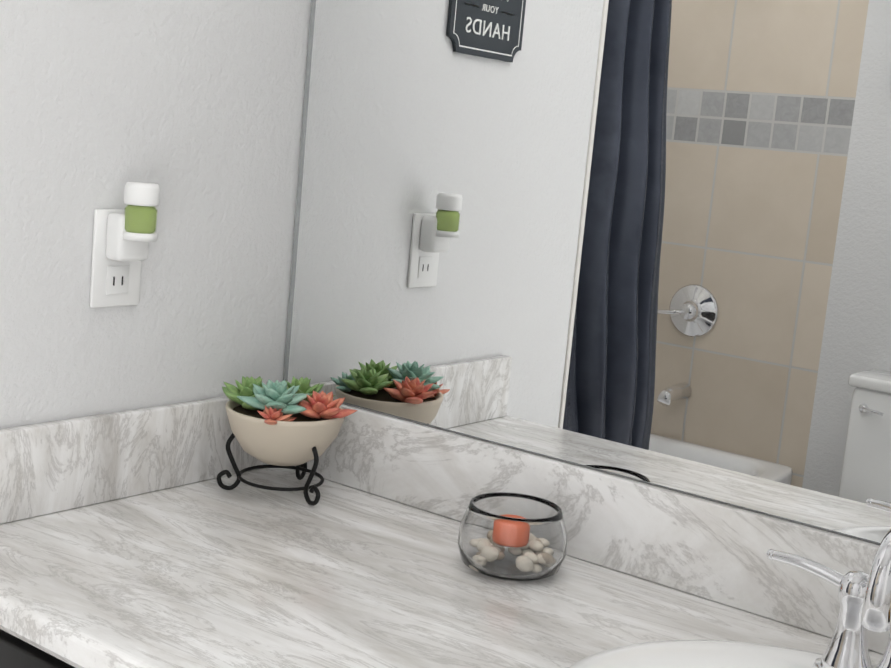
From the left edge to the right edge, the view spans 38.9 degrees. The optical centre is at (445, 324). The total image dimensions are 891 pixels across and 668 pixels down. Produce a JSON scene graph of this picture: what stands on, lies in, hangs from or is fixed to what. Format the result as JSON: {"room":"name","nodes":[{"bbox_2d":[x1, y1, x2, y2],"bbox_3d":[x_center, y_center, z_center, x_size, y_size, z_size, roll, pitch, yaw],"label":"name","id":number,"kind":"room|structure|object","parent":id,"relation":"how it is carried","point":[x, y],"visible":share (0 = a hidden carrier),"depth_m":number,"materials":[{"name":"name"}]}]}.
{"room":"bathroom","nodes":[
{"label":"bathroom","id":0,"kind":"room"},
{"bbox_2d":[0,396,257,515],"bbox_3d":[-0.447,0.179,1.731,0.018,0.119,0.613,11,10,36],"label":"backsplash","id":1,"kind":"structure","parent":0,"relation":"attached to","point":[55,462],"depth_m":1.71,"materials":[{"name":"white stone"}]},
{"bbox_2d":[0,0,310,428],"bbox_3d":[-0.496,-0.215,1.661,0.100,2.560,0.975,11,10,36],"label":"wall","id":2,"kind":"structure","parent":0,"point":[193,109],"depth_m":1.72,"materials":[{"name":"white paint"}]},
{"bbox_2d":[90,182,159,307],"bbox_3d":[-0.411,-0.103,1.662,0.068,0.169,0.080,11,10,36],"label":"outlet","id":3,"kind":"object","parent":2,"relation":"attached to","point":[122,239],"visible":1,"depth_m":1.65,"materials":[{"name":"white plastic"}]},
{"bbox_2d":[307,403,863,623],"bbox_3d":[0.350,0.282,1.536,1.546,0.119,0.018,11,10,36],"label":"backsplash","id":4,"kind":"structure","parent":0,"relation":"attached to","point":[702,542],"depth_m":1.63,"materials":[{"name":"white stone"}]},
{"bbox_2d":[283,0,890,544],"bbox_3d":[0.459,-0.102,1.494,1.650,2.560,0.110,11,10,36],"label":"mirror","id":5,"kind":"object","parent":4,"relation":"on","point":[645,240],"depth_m":1.61,"materials":[{"name":"grey mirror"}]},
{"bbox_3d":[-0.749,1.193,0.943,2.510,0.050,2.600,11,10,36],"label":"floor","id":6,"kind":"structure","parent":0,"visible":0},
{"bbox_2d":[0,460,815,667],"bbox_3d":[0.116,0.768,1.351,1.546,0.825,0.650,11,10,36],"label":"countertop","id":7,"kind":"structure","parent":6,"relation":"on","point":[138,538],"depth_m":1.48,"materials":[{"name":"white stone"}]},
{"bbox_2d":[216,376,357,505],"bbox_3d":[-0.236,0.158,1.822,0.201,0.171,0.177,11,10,36],"label":"succulent planter","id":8,"kind":"object","parent":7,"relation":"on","point":[295,424],"visible":1,"depth_m":1.77,"materials":[{"name":"beige ceramic"}]},
{"bbox_2d":[457,492,566,581],"bbox_3d":[0.085,0.268,1.591,0.138,0.082,0.138,11,10,36],"label":"candle jar","id":9,"kind":"object","parent":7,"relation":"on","point":[508,536],"visible":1,"depth_m":1.54,"materials":[{"name":"clear glass"}]},
{"bbox_2d":[532,592,811,667],"bbox_3d":[0.339,0.462,1.152,0.544,0.159,0.500,11,10,36],"label":"sink","id":10,"kind":"object","parent":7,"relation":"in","point":[681,630],"depth_m":1.40,"materials":[{"name":"white ceramic"}]},
{"bbox_2d":[764,529,890,667],"bbox_3d":[0.438,0.283,1.229,0.288,0.190,0.148,11,10,36],"label":"faucet","id":11,"kind":"object","parent":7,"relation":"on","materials":[{"name":"silver metal"}]}
]}

